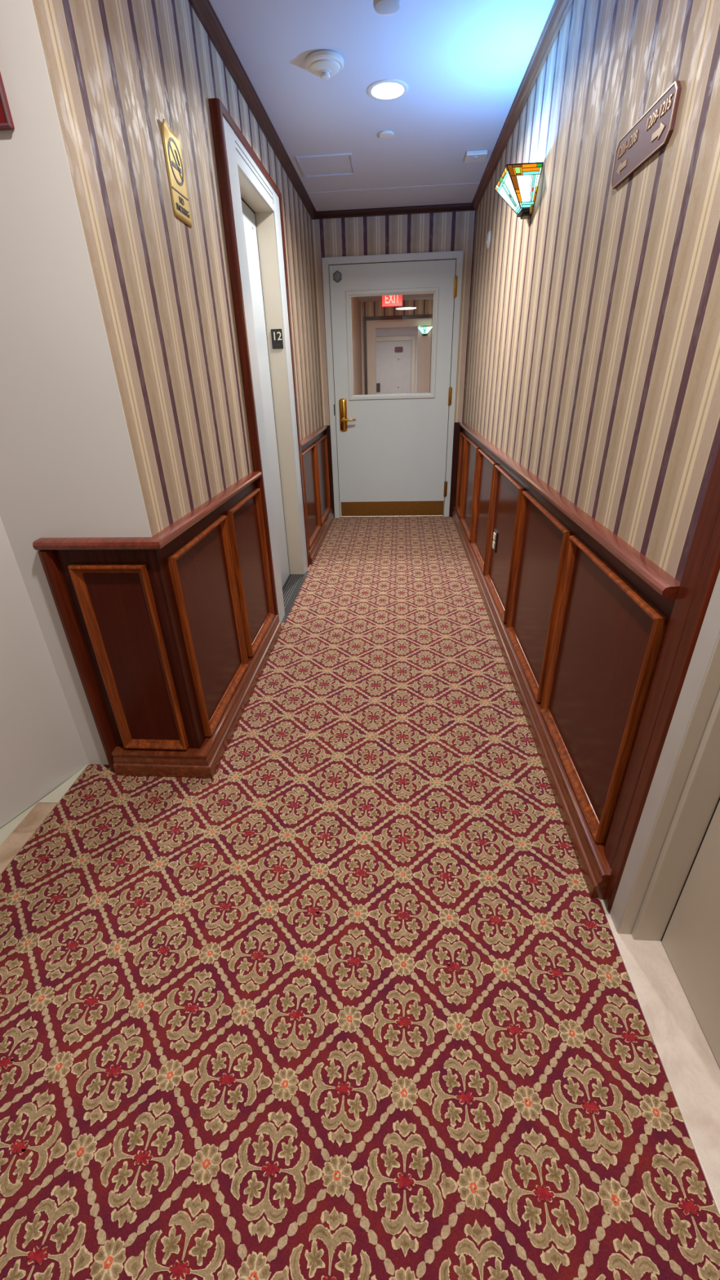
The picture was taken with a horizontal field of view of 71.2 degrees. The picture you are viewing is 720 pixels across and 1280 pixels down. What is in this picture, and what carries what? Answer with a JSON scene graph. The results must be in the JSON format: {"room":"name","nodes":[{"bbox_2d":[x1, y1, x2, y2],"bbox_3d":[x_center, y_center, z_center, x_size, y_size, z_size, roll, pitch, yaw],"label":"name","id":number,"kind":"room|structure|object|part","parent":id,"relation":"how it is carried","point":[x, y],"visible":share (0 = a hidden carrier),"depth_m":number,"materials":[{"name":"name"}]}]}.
{"room":"hotel corridor","nodes":[
{"label":"hotel corridor","id":0,"kind":"room"},
{"bbox_2d":[0,516,88,827],"bbox_3d":[-1.209,-0.473,1.077,0.130,2.378,0.969,13,31,26],"label":"wall","id":1,"kind":"structure","parent":0,"point":[42,748],"depth_m":1.60,"materials":[{"name":"white paint"}]},
{"bbox_2d":[0,802,57,875],"bbox_3d":[-1.087,0.770,1.261,0.086,0.007,0.958,0,28,4],"label":"trim","id":2,"kind":"structure","parent":1,"relation":"attached to","point":[20,835],"depth_m":1.57,"materials":[{"name":"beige wood"}]},
{"bbox_2d":[38,764,88,803],"bbox_3d":[-1.037,0.502,1.770,0.068,0.007,0.193,0,28,4],"label":"floor","id":3,"kind":"structure","parent":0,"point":[55,796],"depth_m":1.73,"materials":[{"name":"tile"}]},
{"bbox_2d":[0,0,151,764],"bbox_3d":[-0.815,-0.595,1.287,0.430,2.378,0.004,0,28,4],"label":"wall","id":4,"kind":"structure","parent":0,"point":[68,467],"depth_m":1.24,"materials":[{"name":"white paint"}]},
{"bbox_2d":[0,71,14,130],"bbox_3d":[-0.868,-1.223,0.950,0.305,0.394,0.014,0,28,4],"label":"sign","id":5,"kind":"object","parent":4,"relation":"attached to","point":[6,123],"visible":1,"depth_m":1.02,"materials":[{"name":"plastic"}]},
{"bbox_3d":[-0.868,-1.221,0.947,0.305,0.394,0.006,0,28,4],"label":"frame","id":6,"kind":"part","parent":5,"relation":"part of","materials":[{"name":"plastic"}]},
{"bbox_2d":[31,0,362,536],"bbox_3d":[-0.494,-2.695,5.281,0.428,2.378,9.043,0,28,4],"label":"wall","id":7,"kind":"structure","parent":0,"point":[117,69],"depth_m":1.50,"materials":[{"name":"paper"}]},
{"bbox_2d":[32,471,275,772],"bbox_3d":[-0.686,-0.166,2.108,0.372,0.849,1.156,0,28,4],"label":"wainscot","id":8,"kind":"structure","parent":7,"relation":"attached to","point":[162,630],"depth_m":1.67,"materials":[{"name":"brown wood"}]},
{"bbox_3d":[-0.895,0.104,1.637,0.032,0.819,0.038,0,28,4],"label":"trim","id":9,"kind":"part","parent":8,"relation":"part of","materials":[{"name":"brown wood"}]},
{"bbox_3d":[-0.725,0.080,1.613,0.226,0.671,0.025,0,28,4],"label":"moulding","id":10,"kind":"part","parent":8,"relation":"part of","materials":[{"name":"brown wood"}]},
{"bbox_3d":[-0.724,0.075,1.622,0.186,0.631,0.002,0,28,4],"label":"panel","id":11,"kind":"part","parent":8,"relation":"part of","materials":[{"name":"brown wood"}]},
{"bbox_3d":[-0.698,-0.530,1.918,0.372,0.028,1.156,0,28,4],"label":"chair rail","id":12,"kind":"part","parent":8,"relation":"part of","materials":[{"name":"red wood"}]},
{"bbox_3d":[-0.539,-0.068,1.886,0.025,0.671,0.514,0,28,4],"label":"moulding","id":13,"kind":"part","parent":8,"relation":"part of","materials":[{"name":"brown wood"}]},
{"bbox_3d":[-0.550,-0.068,1.887,0.002,0.631,0.474,0,28,4],"label":"panel","id":14,"kind":"part","parent":8,"relation":"part of","materials":[{"name":"brown wood"}]},
{"bbox_3d":[-0.500,-0.327,2.378,0.025,0.671,0.463,0,28,4],"label":"moulding","id":15,"kind":"part","parent":8,"relation":"part of","materials":[{"name":"brown wood"}]},
{"bbox_3d":[-0.510,-0.327,2.378,0.002,0.631,0.423,0,28,4],"label":"panel","id":16,"kind":"part","parent":8,"relation":"part of","materials":[{"name":"brown wood"}]},
{"bbox_2d":[162,119,191,227],"bbox_3d":[-0.564,-1.441,1.565,0.012,0.224,0.146,0,28,4],"label":"no smoking sign","id":17,"kind":"object","parent":7,"relation":"attached to","point":[171,143],"visible":1,"depth_m":1.56,"materials":[{"name":"gold metal"}]},
{"bbox_2d":[111,614,281,778],"bbox_3d":[-0.653,0.173,2.276,0.353,0.093,1.170,0,28,4],"label":"baseboard","id":18,"kind":"structure","parent":7,"relation":"attached to","point":[204,762],"depth_m":1.78,"materials":[{"name":"brown wood"}]},
{"bbox_2d":[188,0,316,219],"bbox_3d":[-0.482,-2.471,2.331,0.044,0.040,3.631,0,28,4],"label":"trim","id":19,"kind":"structure","parent":7,"relation":"attached to","point":[204,11],"depth_m":2.16,"materials":[{"name":"brown wood"}]},
{"bbox_2d":[208,97,310,622],"bbox_3d":[-0.504,-1.261,2.799,0.154,2.146,1.099,0,28,4],"label":"door","id":20,"kind":"structure","parent":7,"relation":"in","point":[251,204],"depth_m":2.72,"materials":[{"name":"paint"}]},
{"bbox_3d":[-0.567,-1.210,2.799,0.030,2.041,0.696,0,28,4],"label":"sliding panel","id":21,"kind":"part","parent":20,"relation":"part of","materials":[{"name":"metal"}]},
{"bbox_3d":[-0.516,-1.240,2.790,0.128,2.112,1.005,0,28,4],"label":"steel frame","id":22,"kind":"part","parent":20,"relation":"part of","materials":[{"name":"metal"}]},
{"bbox_2d":[271,328,283,348],"bbox_3d":[-0.480,-1.741,2.911,0.064,0.098,0.005,0,28,4],"label":"number plate","id":23,"kind":"object","parent":20,"relation":"attached to","point":[276,334],"visible":1,"depth_m":2.91,"materials":[{"name":"black plastic"}]},
{"bbox_3d":[-0.476,-0.297,3.264,0.152,0.006,0.842,0,28,4],"label":"sill plate","id":24,"kind":"part","parent":20,"relation":"part of","materials":[{"name":"metal"}]},
{"bbox_2d":[300,425,330,548],"bbox_3d":[-0.353,-1.286,4.197,0.041,0.820,1.411,0,28,4],"label":"wainscot","id":25,"kind":"structure","parent":7,"relation":"attached to","point":[314,455],"depth_m":4.11,"materials":[{"name":"brown wood"}]},
{"bbox_3d":[-0.388,-1.128,3.903,0.002,0.631,0.565,0,28,4],"label":"panel","id":26,"kind":"part","parent":25,"relation":"part of","materials":[{"name":"brown wood"}]},
{"bbox_3d":[-0.377,-1.128,3.902,0.025,0.671,0.605,0,28,4],"label":"moulding","id":27,"kind":"part","parent":25,"relation":"part of","materials":[{"name":"brown wood"}]},
{"bbox_3d":[-0.363,-1.637,4.013,0.041,0.028,1.411,0,28,4],"label":"chair rail","id":28,"kind":"part","parent":25,"relation":"part of","materials":[{"name":"red wood"}]},
{"bbox_3d":[-0.330,-1.442,4.498,0.025,0.671,0.615,0,28,4],"label":"moulding","id":29,"kind":"part","parent":25,"relation":"part of","materials":[{"name":"brown wood"}]},
{"bbox_3d":[-0.340,-1.442,4.499,0.002,0.631,0.575,0,28,4],"label":"panel","id":30,"kind":"part","parent":25,"relation":"part of","materials":[{"name":"brown wood"}]},
{"bbox_2d":[308,508,333,564],"bbox_3d":[-0.335,-0.937,4.379,0.055,0.093,1.411,0,28,4],"label":"baseboard","id":31,"kind":"structure","parent":7,"relation":"attached to","point":[314,548],"depth_m":4.20,"materials":[{"name":"brown wood"}]},
{"bbox_2d":[0,515,719,1279],"bbox_3d":[-0.696,0.672,1.488,3.600,0.062,8.306,0,28,4],"label":"floor","id":32,"kind":"structure","parent":0,"point":[353,998],"depth_m":1.12,"materials":[{"name":"red carpet"}]},
{"bbox_2d":[208,0,555,324],"bbox_3d":[-0.099,-3.890,4.872,4.200,0.102,18.600,0,28,4],"label":"ceiling","id":33,"kind":"structure","parent":0,"point":[463,64],"depth_m":2.22,"materials":[{"name":"paint"}]},
{"bbox_2d":[305,49,343,80],"bbox_3d":[-0.143,-2.329,2.055,0.156,0.054,0.156,0,28,4],"label":"smoke detector","id":34,"kind":"object","parent":33,"relation":"attached to","point":[324,64],"visible":1,"depth_m":2.02,"materials":[{"name":"white plastic"}]},
{"bbox_2d":[295,152,355,177],"bbox_3d":[-0.199,-2.876,3.052,0.328,0.007,0.330,0,28,4],"label":"ceiling access panel","id":35,"kind":"object","parent":33,"relation":"attached to","point":[337,164],"visible":1,"depth_m":3.04,"materials":[{"name":"paint"}]},
{"bbox_2d":[371,0,400,15],"bbox_3d":[0.090,-2.133,1.669,0.148,0.056,0.148,0,28,4],"label":"smoke detector","id":36,"kind":"object","parent":33,"relation":"attached to","point":[384,7],"visible":1,"depth_m":1.67,"materials":[{"name":"white plastic"}]},
{"bbox_2d":[377,129,395,138],"bbox_3d":[0.142,-2.687,2.676,0.089,0.012,0.089,0,28,4],"label":"sprinkler cover","id":37,"kind":"object","parent":33,"relation":"attached to","point":[385,134],"visible":1,"depth_m":2.66,"materials":[{"name":"white plastic"}]},
{"bbox_2d":[367,79,408,100],"bbox_3d":[0.125,-2.476,2.268,0.186,0.006,0.186,0,28,4],"label":"recessed light","id":38,"kind":"object","parent":33,"relation":"in","point":[384,89],"visible":1,"depth_m":2.26,"materials":[{"name":"white plastic"}]},
{"bbox_2d":[382,294,402,306],"bbox_3d":[0.485,-5.149,7.576,0.305,0.210,0.032,0,28,4],"label":"exit sign","id":39,"kind":"object","parent":33,"relation":"attached to","point":[387,300],"visible":0.56,"depth_m":7.58,"materials":[{"name":"red plastic"}]},
{"bbox_2d":[464,150,487,163],"bbox_3d":[0.683,-2.848,2.968,0.120,0.026,0.122,0,28,4],"label":"sensor","id":40,"kind":"object","parent":33,"relation":"attached to","point":[477,156],"visible":1,"depth_m":2.94,"materials":[{"name":"white plastic"}]},
{"bbox_2d":[311,210,475,425],"bbox_3d":[0.292,-2.296,4.473,1.268,2.378,0.100,0,28,4],"label":"wall","id":41,"kind":"structure","parent":0,"point":[455,230],"depth_m":3.98,"materials":[{"name":"paper"}]},
{"bbox_2d":[324,425,334,517],"bbox_3d":[-0.292,-1.596,4.819,0.060,0.849,0.021,0,28,4],"label":"trim","id":42,"kind":"structure","parent":41,"relation":"attached to","point":[327,432],"depth_m":4.78,"materials":[{"name":"brown wood"}]},
{"bbox_2d":[321,250,463,517],"bbox_3d":[0.283,-2.149,4.500,1.125,2.092,0.190,0,28,4],"label":"door","id":43,"kind":"structure","parent":41,"relation":"in","point":[392,454],"depth_m":4.52,"materials":[{"name":"paint"}]},
{"bbox_3d":[-0.183,-2.952,4.088,0.066,0.080,0.021,0,28,4],"label":"magnet plate","id":44,"kind":"part","parent":43,"relation":"part of","materials":[{"name":"grey metal"}]},
{"bbox_3d":[-0.153,-2.039,4.561,0.069,0.271,0.029,0,28,4],"label":"lock plate","id":45,"kind":"part","parent":43,"relation":"part of","materials":[{"name":"gold metal"}]},
{"bbox_3d":[-0.105,-1.985,4.541,0.137,0.038,0.054,0,28,4],"label":"lever handle","id":46,"kind":"part","parent":43,"relation":"part of","materials":[{"name":"gold metal"}]},
{"bbox_3d":[0.272,-2.508,4.301,0.762,0.811,0.030,0,28,4],"label":"window moulding","id":47,"kind":"part","parent":43,"relation":"part of","materials":[{"name":"paint"}]},
{"bbox_3d":[0.313,-1.288,4.933,1.000,0.139,0.003,0,28,4],"label":"kick plate","id":48,"kind":"part","parent":43,"relation":"part of","materials":[{"name":"gold metal"}]},
{"bbox_2d":[312,202,475,219],"bbox_3d":[0.255,-3.298,3.868,1.268,0.040,0.044,0,28,4],"label":"trim","id":49,"kind":"structure","parent":41,"relation":"attached to","point":[456,206],"depth_m":3.86,"materials":[{"name":"brown wood"}]},
{"bbox_2d":[448,422,462,516],"bbox_3d":[0.901,-1.585,4.729,0.080,0.849,0.021,0,28,4],"label":"trim","id":50,"kind":"structure","parent":41,"relation":"attached to","point":[457,428],"depth_m":4.70,"materials":[{"name":"brown wood"}]},
{"bbox_2d":[360,298,433,395],"bbox_3d":[0.677,-4.814,9.262,1.268,2.378,0.120,0,28,4],"label":"wall","id":51,"kind":"structure","parent":0,"point":[415,307],"depth_m":8.73,"materials":[{"name":"paper"}]},
{"bbox_2d":[363,314,432,395],"bbox_3d":[0.688,-4.708,9.294,1.197,2.160,0.120,0,28,4],"label":"trim","id":52,"kind":"structure","parent":51,"relation":"attached to","point":[420,316],"depth_m":8.79,"materials":[{"name":"wood"}]},
{"bbox_2d":[366,318,431,395],"bbox_3d":[0.708,-4.686,9.309,1.135,2.108,0.112,0,28,4],"label":"trim","id":53,"kind":"structure","parent":51,"relation":"attached to","point":[424,341],"depth_m":8.99,"materials":[{"name":"beige paint"}]},
{"bbox_2d":[416,324,432,335],"bbox_3d":[1.132,-5.391,8.771,0.300,0.143,0.149,0,28,4],"label":"wall sconce","id":54,"kind":"object","parent":51,"relation":"attached to","point":[424,330],"visible":0.88,"depth_m":8.73,"materials":[{"name":"teal glass"}]},
{"bbox_2d":[375,324,431,393],"bbox_3d":[0.921,-5.985,11.487,3.200,2.378,4.930,0,28,4],"label":"wall","id":55,"kind":"structure","parent":0,"point":[403,331],"depth_m":13.11,"materials":[{"name":"white paint"}]},
{"bbox_2d":[375,335,415,394],"bbox_3d":[0.905,-6.962,13.608,1.150,2.143,0.080,0,28,4],"label":"door","id":56,"kind":"structure","parent":55,"relation":"in","point":[395,359],"depth_m":13.40,"materials":[{"name":"grey paint"}]},
{"bbox_3d":[1.021,-7.637,13.233,0.217,0.130,0.009,0,28,4],"label":"number plate","id":57,"kind":"part","parent":56,"relation":"part of","materials":[{"name":"plastic"}]},
{"bbox_2d":[462,0,719,582],"bbox_3d":[0.695,-0.390,0.807,0.120,2.378,8.286,0,28,4],"label":"wall","id":58,"kind":"structure","parent":0,"point":[593,355],"depth_m":1.36,"materials":[{"name":"paper"}]},
{"bbox_2d":[486,230,491,249],"bbox_3d":[0.828,-2.582,3.248,0.020,0.100,0.100,0,28,4],"label":"disc","id":59,"kind":"object","parent":58,"relation":"attached to","point":[489,234],"visible":1,"depth_m":3.22,"materials":[{"name":"grey plastic"}]},
{"bbox_2d":[493,161,542,219],"bbox_3d":[0.680,-1.938,2.203,0.149,0.143,0.300,0,28,4],"label":"wall sconce","id":60,"kind":"object","parent":58,"relation":"attached to","point":[517,184],"visible":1,"depth_m":2.13,"materials":[{"name":"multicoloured glass"}]},
{"bbox_3d":[0.655,-1.949,2.200,0.094,0.118,0.296,0,28,4],"label":"shade panel","id":61,"kind":"part","parent":60,"relation":"part of","materials":[{"name":"multicoloured glass"}]},
{"bbox_3d":[0.673,-1.904,2.114,0.145,0.118,0.106,0,28,4],"label":"shade panel","id":62,"kind":"part","parent":60,"relation":"part of","materials":[{"name":"multicoloured glass"}]},
{"bbox_3d":[0.746,-1.925,2.205,0.014,0.107,0.100,0,28,4],"label":"plate","id":63,"kind":"part","parent":60,"relation":"part of","materials":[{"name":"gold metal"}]},
{"bbox_2d":[471,0,573,210],"bbox_3d":[0.684,-2.099,1.552,0.044,0.040,5.186,0,28,4],"label":"trim","id":64,"kind":"structure","parent":58,"relation":"attached to","point":[560,8],"depth_m":2.21,"materials":[{"name":"brown wood"}]},
{"bbox_2d":[452,506,611,898],"bbox_3d":[0.780,-0.307,3.108,0.055,0.093,4.083,0,28,4],"label":"baseboard","id":65,"kind":"structure","parent":58,"relation":"attached to","point":[594,867],"depth_m":1.74,"materials":[{"name":"brown wood"}]},
{"bbox_2d":[455,422,679,848],"bbox_3d":[0.779,-0.673,2.959,0.041,0.820,4.005,0,28,4],"label":"wainscot","id":66,"kind":"structure","parent":58,"relation":"attached to","point":[587,615],"depth_m":1.60,"materials":[{"name":"brown wood"}]},
{"bbox_3d":[0.915,-1.482,4.502,0.002,0.631,0.335,0,28,4],"label":"panel","id":67,"kind":"part","parent":66,"relation":"part of","materials":[{"name":"brown wood"}]},
{"bbox_3d":[0.904,-1.482,4.503,0.025,0.671,0.375,0,28,4],"label":"moulding","id":68,"kind":"part","parent":66,"relation":"part of","materials":[{"name":"brown wood"}]},
{"bbox_3d":[0.872,-1.202,3.970,0.002,0.631,0.599,0,28,4],"label":"panel","id":69,"kind":"part","parent":66,"relation":"part of","materials":[{"name":"brown wood"}]},
{"bbox_3d":[0.862,-1.202,3.971,0.025,0.671,0.639,0,28,4],"label":"moulding","id":70,"kind":"part","parent":66,"relation":"part of","materials":[{"name":"brown wood"}]},
{"bbox_3d":[0.821,-0.865,3.329,0.002,0.631,0.602,0,28,4],"label":"panel","id":71,"kind":"part","parent":66,"relation":"part of","materials":[{"name":"brown wood"}]},
{"bbox_3d":[0.810,-0.865,3.330,0.025,0.671,0.642,0,28,4],"label":"moulding","id":72,"kind":"part","parent":66,"relation":"part of","materials":[{"name":"brown wood"}]},
{"bbox_2d":[492,528,497,552],"bbox_3d":[0.781,-0.576,2.919,0.010,0.120,0.090,0,28,4],"label":"wall outlet","id":73,"kind":"object","parent":66,"relation":"attached to","point":[495,533],"visible":1,"depth_m":2.90,"materials":[{"name":"plastic"}]},
{"bbox_2d":[492,532,495,549],"bbox_3d":[0.779,-0.578,2.924,0.004,0.090,0.050,0,28,4],"label":"socket","id":74,"kind":"object","parent":73,"relation":"attached to","point":[494,534],"depth_m":2.91,"materials":[{"name":"beige plastic"}]},
{"bbox_3d":[0.771,-0.539,2.709,0.002,0.631,0.630,0,28,4],"label":"panel","id":75,"kind":"part","parent":66,"relation":"part of","materials":[{"name":"brown wood"}]},
{"bbox_3d":[0.760,-0.539,2.710,0.025,0.671,0.670,0,28,4],"label":"moulding","id":76,"kind":"part","parent":66,"relation":"part of","materials":[{"name":"brown wood"}]},
{"bbox_3d":[0.720,-0.205,2.074,0.002,0.631,0.606,0,28,4],"label":"panel","id":77,"kind":"part","parent":66,"relation":"part of","materials":[{"name":"brown wood"}]},
{"bbox_3d":[0.709,-0.205,2.074,0.025,0.671,0.646,0,28,4],"label":"moulding","id":78,"kind":"part","parent":66,"relation":"part of","materials":[{"name":"brown wood"}]},
{"bbox_3d":[0.768,-1.024,2.776,0.041,0.028,4.005,0,28,4],"label":"chair rail","id":79,"kind":"part","parent":66,"relation":"part of","materials":[{"name":"red wood"}]},
{"bbox_3d":[0.672,0.109,1.475,0.002,0.631,0.575,0,28,4],"label":"panel","id":80,"kind":"part","parent":66,"relation":"part of","materials":[{"name":"brown wood"}]},
{"bbox_3d":[0.661,0.109,1.476,0.025,0.671,0.615,0,28,4],"label":"moulding","id":81,"kind":"part","parent":66,"relation":"part of","materials":[{"name":"brown wood"}]},
{"bbox_2d":[610,80,681,189],"bbox_3d":[0.665,-1.178,1.190,0.010,0.096,0.332,0,28,4],"label":"number sign","id":82,"kind":"object","parent":58,"relation":"attached to","point":[653,131],"visible":1,"depth_m":1.16,"materials":[{"name":"plastic"}]},
{"bbox_2d":[603,445,719,913],"bbox_3d":[0.624,-0.278,0.843,0.024,2.150,0.122,0,28,4],"label":"trim","id":83,"kind":"structure","parent":58,"relation":"attached to","point":[702,567],"depth_m":1.02,"materials":[{"name":"brown wood"}]},
{"bbox_2d":[609,569,719,1067],"bbox_3d":[0.648,0.026,0.322,0.155,2.092,1.080,0,28,4],"label":"door","id":84,"kind":"structure","parent":58,"relation":"in","point":[668,890],"depth_m":1.04,"materials":[{"name":"grey paint"}]},
{"bbox_2d":[604,914,719,1216],"bbox_3d":[0.672,0.953,0.807,0.166,0.008,1.075,0,28,4],"label":"floor","id":85,"kind":"structure","parent":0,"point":[691,1067],"depth_m":1.03,"materials":[{"name":"stone"}]}
]}

